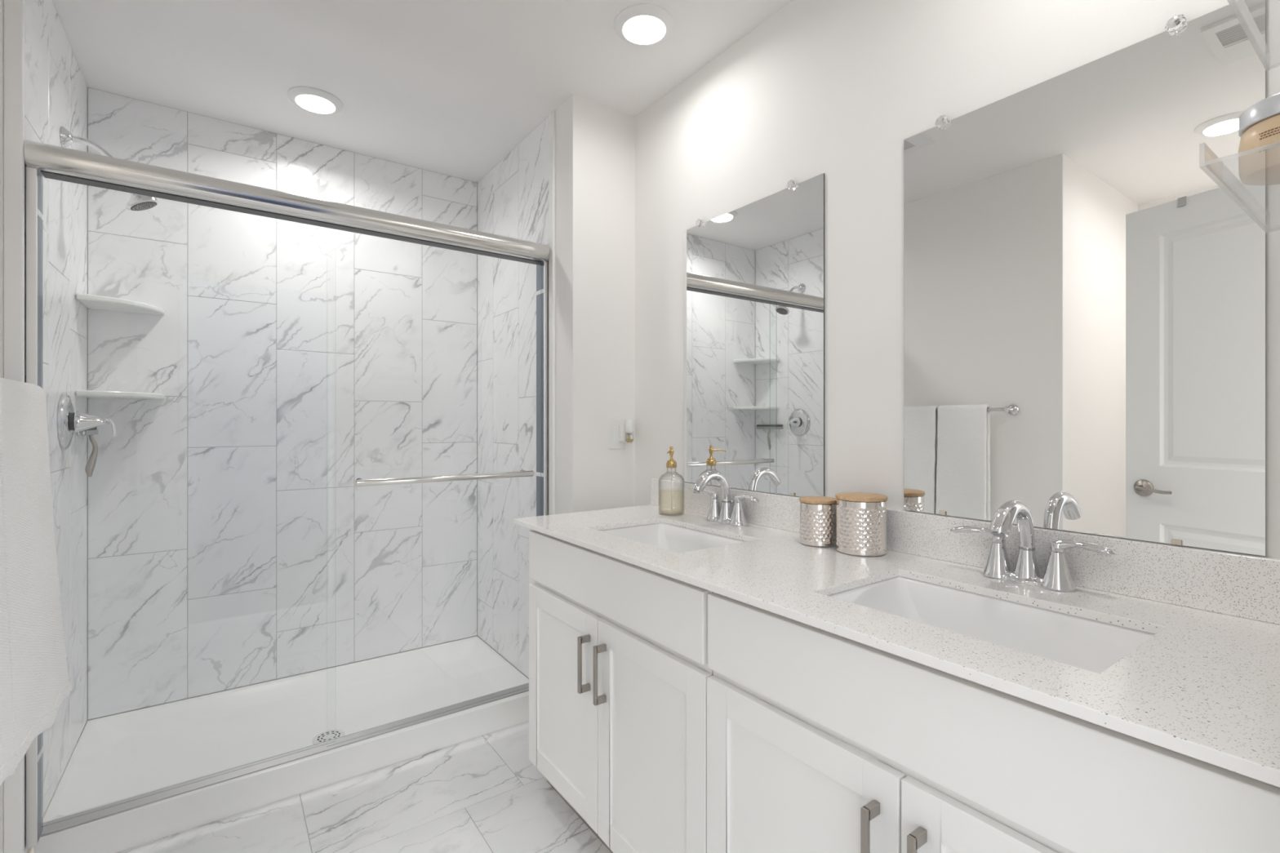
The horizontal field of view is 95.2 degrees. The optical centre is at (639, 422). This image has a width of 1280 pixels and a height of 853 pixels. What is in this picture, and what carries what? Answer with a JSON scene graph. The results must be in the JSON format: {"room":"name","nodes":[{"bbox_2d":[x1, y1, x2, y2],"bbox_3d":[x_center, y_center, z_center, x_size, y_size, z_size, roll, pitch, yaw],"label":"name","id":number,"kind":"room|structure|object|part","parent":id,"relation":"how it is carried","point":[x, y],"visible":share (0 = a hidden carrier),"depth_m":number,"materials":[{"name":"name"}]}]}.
{"room":"bathroom","nodes":[
{"label":"bathroom","id":0,"kind":"room"},
{"bbox_2d":[0,0,76,852],"bbox_3d":[-1.562,0.008,1.351,0.100,2.490,1.897,0,0,-36],"label":"wall","id":1,"kind":"structure","parent":0,"point":[31,850],"depth_m":1.42,"materials":[{"name":"white paint"}]},
{"bbox_2d":[3,0,24,852],"bbox_3d":[-1.548,-0.017,1.446,0.034,2.440,0.019,0,0,-36],"label":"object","id":2,"kind":"structure","parent":1,"relation":"attached to","point":[13,10],"depth_m":1.44,"materials":[{"name":"white"}]},
{"bbox_3d":[-1.266,-0.065,1.093,0.082,0.050,0.770,0,0,-36],"label":"towel bar","id":3,"kind":"object","parent":1,"relation":"attached to","visible":0},
{"bbox_2d":[0,452,17,786],"bbox_3d":[-1.143,0.286,0.989,0.079,0.755,0.243,0,0,-36],"label":"hand towel","id":4,"kind":"object","parent":3,"relation":"hanging from","point":[8,760],"visible":1,"depth_m":1.08,"materials":[{"name":"white fabric"}]},
{"bbox_2d":[0,377,71,764],"bbox_3d":[-1.314,0.286,1.244,0.097,0.755,0.366,0,0,-36],"label":"hand towel","id":5,"kind":"object","parent":3,"relation":"hanging from","point":[39,675],"visible":0.91,"depth_m":1.22,"materials":[{"name":"white fabric"}]},
{"bbox_2d":[24,0,87,852],"bbox_3d":[-1.801,-0.070,1.799,0.031,2.333,0.851,0,0,-36],"label":"tiled wall","id":6,"kind":"structure","parent":0,"point":[55,88],"depth_m":1.84,"materials":[{"name":"stone"}]},
{"bbox_2d":[57,394,116,448],"bbox_3d":[-1.755,-0.004,1.868,0.125,0.172,0.172,0,0,-36],"label":"shower valve","id":7,"kind":"object","parent":6,"relation":"attached to","point":[68,421],"visible":1,"depth_m":1.83,"materials":[{"name":"silver metal"}]},
{"bbox_3d":[-1.743,0.005,1.877,0.096,0.084,0.067,0,0,-36],"label":"cone lever","id":8,"kind":"part","parent":7,"relation":"part of","materials":[{"name":"silver metal"}]},
{"bbox_2d":[77,426,98,476],"bbox_3d":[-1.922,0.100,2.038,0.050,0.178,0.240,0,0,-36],"label":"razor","id":9,"kind":"object","parent":6,"relation":"attached to","point":[90,466],"visible":0.92,"depth_m":2.04,"materials":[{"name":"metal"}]},
{"bbox_3d":[-1.915,0.113,2.042,0.033,0.151,0.014,0,0,-44],"label":"handle","id":10,"kind":"part","parent":9,"relation":"part of","materials":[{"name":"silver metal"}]},
{"bbox_2d":[60,125,159,211],"bbox_3d":[-1.699,-0.807,1.884,0.234,0.223,0.093,0,0,-36],"label":"shower fixture","id":11,"kind":"object","parent":6,"relation":"attached to","point":[136,202],"visible":0.72,"depth_m":1.88,"materials":[{"name":"silver metal"}]},
{"bbox_3d":[-1.726,-0.851,1.865,0.139,0.093,0.018,0,0,-36],"label":"shower arm","id":12,"kind":"part","parent":11,"relation":"part of","materials":[{"name":"silver metal"}]},
{"bbox_2d":[76,87,477,743],"bbox_3d":[-1.349,0.008,2.718,2.035,2.490,0.120,0,0,-36],"label":"wall","id":13,"kind":"structure","parent":0,"point":[233,541],"depth_m":2.48,"materials":[{"name":"stone"}]},
{"bbox_2d":[75,293,164,315],"bbox_3d":[-1.880,-0.429,2.128,0.222,0.020,0.222,0,0,-36],"label":"corner shelf","id":14,"kind":"object","parent":13,"relation":"attached to","point":[90,301],"visible":1,"depth_m":2.10,"materials":[{"name":"white stone"}]},
{"bbox_2d":[75,390,164,399],"bbox_3d":[-1.880,-0.101,2.128,0.222,0.020,0.222,0,0,-36],"label":"corner shelf","id":15,"kind":"object","parent":13,"relation":"attached to","point":[86,393],"visible":1,"depth_m":2.07,"materials":[{"name":"white stone"}]},
{"bbox_2d":[115,720,611,852],"bbox_3d":[-0.714,1.228,0.818,2.928,0.050,2.360,0,0,-36],"label":"floor","id":16,"kind":"structure","parent":0,"point":[484,793],"depth_m":1.79,"materials":[{"name":"tile"}]},
{"bbox_2d":[34,635,528,852],"bbox_3d":[-1.217,1.150,2.275,1.471,0.104,0.753,0,0,-36],"label":"shower pan","id":17,"kind":"object","parent":16,"relation":"on","point":[120,757],"visible":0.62,"depth_m":2.15,"materials":[{"name":"white plastic"}]},
{"bbox_2d":[23,139,550,848],"bbox_3d":[-0.990,0.191,1.956,1.472,1.812,0.174,0,0,-37],"label":"sliding shower door","id":18,"kind":"structure","parent":17,"relation":"on","point":[42,160],"depth_m":1.77,"materials":[{"name":"silver metal"}]},
{"bbox_3d":[-0.967,-0.680,1.925,1.469,0.070,0.084,0,0,-37],"label":"header rail","id":19,"kind":"part","parent":18,"relation":"part of","materials":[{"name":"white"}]},
{"bbox_3d":[-0.709,0.205,2.130,0.770,1.696,0.006,0,0,-37],"label":"glass panel","id":20,"kind":"part","parent":18,"relation":"part of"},
{"bbox_3d":[-0.682,0.198,2.110,0.639,0.022,0.056,0,0,-37],"label":"towel bar handle","id":21,"kind":"part","parent":18,"relation":"part of","materials":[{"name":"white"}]},
{"bbox_2d":[528,528,713,852],"bbox_3d":[0.088,0.767,1.704,0.590,0.872,0.886,0,0,-36],"label":"vanity cabinet","id":22,"kind":"object","parent":16,"relation":"on","point":[619,671],"visible":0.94,"depth_m":1.46,"materials":[{"name":"white paint"}]},
{"bbox_3d":[-0.228,0.799,1.712,0.019,0.566,0.420,0,0,-36],"label":"door","id":23,"kind":"part","parent":22,"relation":"part of","materials":[{"name":"white paint"}]},
{"bbox_3d":[-0.149,0.642,1.557,0.034,0.148,0.011,0,0,-36],"label":"bar pull","id":24,"kind":"part","parent":22,"relation":"part of","materials":[{"name":"silver metal"}]},
{"bbox_3d":[-0.103,0.642,1.492,0.034,0.148,0.011,0,0,-36],"label":"bar pull","id":25,"kind":"part","parent":22,"relation":"part of","materials":[{"name":"silver metal"}]},
{"bbox_3d":[-0.107,0.422,1.543,0.019,0.150,0.836,0,0,-36],"label":"false drawer","id":26,"kind":"part","parent":22,"relation":"part of","materials":[{"name":"white paint"}]},
{"bbox_3d":[0.018,0.799,1.368,0.019,0.566,0.419,0,0,-36],"label":"door","id":27,"kind":"part","parent":22,"relation":"part of","materials":[{"name":"white paint"}]},
{"bbox_2d":[513,504,1279,787],"bbox_3d":[0.335,0.322,1.367,0.580,0.016,1.773,0,0,-36],"label":"countertop","id":28,"kind":"structure","parent":22,"relation":"on","point":[1206,686],"depth_m":0.87,"materials":[{"name":"stone"}]},
{"bbox_2d":[658,446,684,515],"bbox_3d":[0.108,0.198,2.017,0.090,0.233,0.090,0,0,-36],"label":"soap dispenser","id":29,"kind":"object","parent":28,"relation":"on","point":[671,464],"visible":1,"depth_m":2.01,"materials":[{"name":"clear glass"}]},
{"bbox_2d":[658,471,684,515],"bbox_3d":[0.108,0.230,2.017,0.090,0.170,0.090,0,0,-36],"label":"bottle","id":30,"kind":"object","parent":29,"relation":"attached to","point":[671,489],"depth_m":2.01,"materials":[{"name":"glass"}]},
{"bbox_2d":[600,522,746,553],"bbox_3d":[0.084,0.406,1.673,0.324,0.150,0.470,0,0,-36],"label":"undermount sink","id":31,"kind":"object","parent":28,"relation":"in","point":[670,537],"visible":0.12,"depth_m":1.85,"materials":[{"name":"white ceramic"}]},
{"bbox_2d":[692,470,759,526],"bbox_3d":[0.266,0.232,1.842,0.197,0.166,0.220,0,0,6],"label":"bathroom faucet","id":32,"kind":"object","parent":28,"relation":"on","point":[725,515],"visible":1,"depth_m":1.82,"materials":[{"name":"silver metal"}]},
{"bbox_3d":[0.216,0.233,1.921,0.024,0.027,0.104,0,0,-41],"label":"lever handle","id":33,"kind":"part","parent":32,"relation":"part of","materials":[{"name":"silver metal"}]},
{"bbox_3d":[0.228,0.230,1.815,0.160,0.162,0.049,0,0,-36],"label":"spout","id":34,"kind":"part","parent":32,"relation":"part of","materials":[{"name":"silver metal"}]},
{"bbox_3d":[0.242,0.280,1.890,0.058,0.068,0.058,0,0,-36],"label":"handle","id":35,"kind":"part","parent":32,"relation":"part of","materials":[{"name":"silver metal"}]},
{"bbox_3d":[0.273,0.307,1.847,0.055,0.016,0.160,0,0,-36],"label":"plate","id":36,"kind":"part","parent":32,"relation":"part of","materials":[{"name":"silver metal"}]},
{"bbox_3d":[0.303,0.280,1.804,0.058,0.068,0.058,0,0,-36],"label":"handle","id":37,"kind":"part","parent":32,"relation":"part of","materials":[{"name":"silver metal"}]},
{"bbox_3d":[0.324,0.233,1.770,0.024,0.027,0.104,0,0,-31],"label":"lever handle","id":38,"kind":"part","parent":32,"relation":"part of","materials":[{"name":"silver metal"}]},
{"bbox_2d":[799,496,835,546],"bbox_3d":[0.464,0.255,1.520,0.098,0.118,0.098,0,0,-36],"label":"canister","id":39,"kind":"object","parent":28,"relation":"on","point":[817,513],"visible":0.91,"depth_m":1.48,"materials":[{"name":"silver metal"}]},
{"bbox_3d":[0.464,0.201,1.520,0.098,0.010,0.098,0,0,-36],"label":"bamboo lid","id":40,"kind":"part","parent":39,"relation":"part of","materials":[{"name":"brown wood"}]},
{"bbox_2d":[835,492,888,556],"bbox_3d":[0.540,0.245,1.427,0.120,0.138,0.120,0,0,-36],"label":"canister","id":41,"kind":"object","parent":28,"relation":"on","point":[860,517],"visible":1,"depth_m":1.38,"materials":[{"name":"silver metal"}]},
{"bbox_3d":[0.540,0.181,1.427,0.120,0.010,0.120,0,0,-36],"label":"bamboo lid","id":42,"kind":"part","parent":41,"relation":"part of","materials":[{"name":"brown wood"}]},
{"bbox_2d":[827,576,1155,673],"bbox_3d":[0.567,0.406,0.996,0.324,0.150,0.473,0,0,-36],"label":"undermount sink","id":43,"kind":"object","parent":28,"relation":"in","point":[1090,645],"visible":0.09,"depth_m":1.07,"materials":[{"name":"white ceramic"}]},
{"bbox_2d":[950,499,1116,591],"bbox_3d":[0.758,0.232,1.151,0.197,0.166,0.220,0,0,6],"label":"bathroom faucet","id":44,"kind":"object","parent":28,"relation":"on","point":[1057,576],"visible":1,"depth_m":1.13,"materials":[{"name":"silver metal"}]},
{"bbox_3d":[0.709,0.233,1.230,0.024,0.027,0.104,0,0,-41],"label":"lever handle","id":45,"kind":"part","parent":44,"relation":"part of","materials":[{"name":"silver metal"}]},
{"bbox_3d":[0.735,0.280,1.200,0.058,0.068,0.058,0,0,-36],"label":"handle","id":46,"kind":"part","parent":44,"relation":"part of","materials":[{"name":"silver metal"}]},
{"bbox_3d":[0.720,0.230,1.125,0.160,0.162,0.049,0,0,-36],"label":"spout","id":47,"kind":"part","parent":44,"relation":"part of","materials":[{"name":"silver metal"}]},
{"bbox_3d":[0.765,0.307,1.157,0.055,0.016,0.160,0,0,-36],"label":"plate","id":48,"kind":"part","parent":44,"relation":"part of","materials":[{"name":"silver metal"}]},
{"bbox_3d":[0.796,0.280,1.114,0.058,0.068,0.058,0,0,-36],"label":"handle","id":49,"kind":"part","parent":44,"relation":"part of","materials":[{"name":"silver metal"}]},
{"bbox_3d":[0.817,0.233,1.080,0.024,0.027,0.104,0,0,-31],"label":"lever handle","id":50,"kind":"part","parent":44,"relation":"part of","materials":[{"name":"silver metal"}]},
{"bbox_2d":[706,592,1279,852],"bbox_3d":[0.592,0.767,0.998,0.590,0.872,0.845,0,0,-36],"label":"vanity cabinet","id":51,"kind":"object","parent":16,"relation":"on","point":[819,740],"visible":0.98,"depth_m":0.83,"materials":[{"name":"white paint"}]},
{"bbox_3d":[0.263,0.799,1.024,0.019,0.566,0.414,0,0,-36],"label":"door","id":52,"kind":"part","parent":51,"relation":"part of","materials":[{"name":"white paint"}]},
{"bbox_3d":[0.342,0.642,0.868,0.034,0.148,0.011,0,0,-36],"label":"bar pull","id":53,"kind":"part","parent":51,"relation":"part of","materials":[{"name":"silver metal"}]},
{"bbox_3d":[0.384,0.642,0.810,0.034,0.148,0.011,0,0,-36],"label":"bar pull","id":54,"kind":"part","parent":51,"relation":"part of","materials":[{"name":"silver metal"}]},
{"bbox_3d":[0.506,0.799,0.685,0.019,0.566,0.412,0,0,-36],"label":"door","id":55,"kind":"part","parent":51,"relation":"part of","materials":[{"name":"white paint"}]},
{"bbox_2d":[52,0,792,182],"bbox_3d":[-0.911,-1.287,1.156,3.140,0.100,3.180,0,0,-36],"label":"ceiling","id":56,"kind":"structure","parent":0,"point":[448,87],"depth_m":1.99,"materials":[{"name":"white paint"}]},
{"bbox_2d":[286,86,342,114],"bbox_3d":[-1.244,-1.226,2.243,0.189,0.022,0.189,0,0,-36],"label":"recessed light","id":57,"kind":"object","parent":56,"relation":"in","point":[313,100],"visible":1,"depth_m":2.21,"materials":[{"name":"white plastic"}]},
{"bbox_2d":[613,4,674,46],"bbox_3d":[0.013,-1.226,1.820,0.189,0.022,0.189,0,0,-36],"label":"recessed light","id":58,"kind":"object","parent":56,"relation":"in","point":[638,24],"visible":1,"depth_m":1.79,"materials":[{"name":"white plastic"}]},
{"bbox_2d":[477,115,548,678],"bbox_3d":[-0.597,-0.070,2.679,0.006,2.333,0.818,0,0,-36],"label":"tiled wall","id":59,"kind":"structure","parent":0,"point":[513,197],"depth_m":2.69,"materials":[{"name":"stone"}]},
{"bbox_2d":[477,94,635,679],"bbox_3d":[-0.375,0.008,2.739,0.425,2.490,1.017,0,0,-36],"label":"wall","id":60,"kind":"structure","parent":0,"point":[595,143],"depth_m":2.28,"materials":[{"name":"white paint"}]},
{"bbox_2d":[548,110,555,515],"bbox_3d":[-0.350,-0.017,2.329,0.012,2.440,0.038,0,0,-36],"label":"trim","id":61,"kind":"structure","parent":60,"relation":"attached to","point":[552,115],"depth_m":2.31,"materials":[{"name":"white"}]},
{"bbox_2d":[608,418,624,448],"bbox_3d":[-0.092,0.044,2.311,0.074,0.120,0.008,0,0,-36],"label":"wall outlet","id":62,"kind":"object","parent":60,"relation":"attached to","point":[614,442],"visible":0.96,"depth_m":2.30,"materials":[{"name":"white plastic"}]},
{"bbox_2d":[618,419,634,444],"bbox_3d":[-0.049,0.034,2.302,0.046,0.096,0.054,0,0,-36],"label":"plug","id":63,"kind":"object","parent":62,"relation":"attached to","point":[624,430],"visible":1,"depth_m":2.29,"materials":[{"name":"white plastic"}]},
{"bbox_2d":[625,433,633,444],"bbox_3d":[-0.041,0.062,2.298,0.033,0.041,0.033,0,0,-36],"label":"oil bottle","id":64,"kind":"object","parent":63,"relation":"on","point":[628,439],"depth_m":2.30,"materials":[{"name":"yellow"}]},
{"bbox_2d":[635,0,1279,558],"bbox_3d":[0.634,0.008,1.570,0.140,2.490,2.059,0,0,-36],"label":"wall","id":65,"kind":"structure","parent":0,"point":[836,89],"depth_m":1.56,"materials":[{"name":"white paint"}]},
{"bbox_2d":[684,173,824,497],"bbox_3d":[0.328,-0.247,1.858,0.022,0.919,0.601,0,0,-36],"label":"wall mirror","id":66,"kind":"object","parent":65,"relation":"attached to","point":[754,272],"visible":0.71,"depth_m":1.81,"materials":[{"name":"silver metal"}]},
{"bbox_2d":[650,478,1279,624],"bbox_3d":[0.564,0.264,1.529,0.020,0.100,1.771,0,0,-36],"label":"backsplash","id":67,"kind":"structure","parent":65,"relation":"attached to","point":[1247,586],"depth_m":1.09,"materials":[{"name":"white stone"}]},
{"bbox_2d":[903,0,1266,555],"bbox_3d":[0.816,-0.247,1.175,0.022,0.919,0.607,0,0,-36],"label":"wall mirror","id":68,"kind":"object","parent":65,"relation":"attached to","point":[1085,249],"visible":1,"depth_m":1.11,"materials":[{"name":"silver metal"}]},
{"bbox_3d":[-0.040,0.008,-0.084,2.878,2.490,0.150,0,0,-36],"label":"wall","id":69,"kind":"structure","parent":0,"visible":0},
{"bbox_2d":[1235,0,1270,70],"bbox_3d":[0.832,-0.565,0.717,0.392,0.060,0.140,0,0,-36],"label":"shelf","id":70,"kind":"object","parent":69,"relation":"attached to","point":[1248,24],"visible":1,"depth_m":0.82,"materials":[{"name":"clear glass"}]},
{"bbox_2d":[1249,195,1270,232],"bbox_3d":[0.832,-0.319,0.717,0.392,0.060,0.140,0,0,-36],"label":"shelf","id":71,"kind":"object","parent":69,"relation":"attached to","point":[1261,216],"visible":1,"depth_m":0.85,"materials":[{"name":"clear glass"}]},
{"bbox_2d":[1238,93,1279,185],"bbox_3d":[0.769,-0.335,0.688,0.092,0.083,0.092,0,0,-36],"label":"jar","id":72,"kind":"object","parent":71,"relation":"on","point":[1259,125],"visible":1,"depth_m":0.69,"materials":[{"name":"beige"}]},
{"bbox_3d":[0.769,-0.365,0.688,0.091,0.022,0.091,0,0,-36],"label":"lid","id":73,"kind":"part","parent":72,"relation":"part of","materials":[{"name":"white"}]},
{"bbox_3d":[0.833,-0.291,0.715,0.392,0.004,0.136,0,0,-36],"label":"plate","id":74,"kind":"part","parent":71,"relation":"part of","materials":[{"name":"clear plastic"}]}
]}

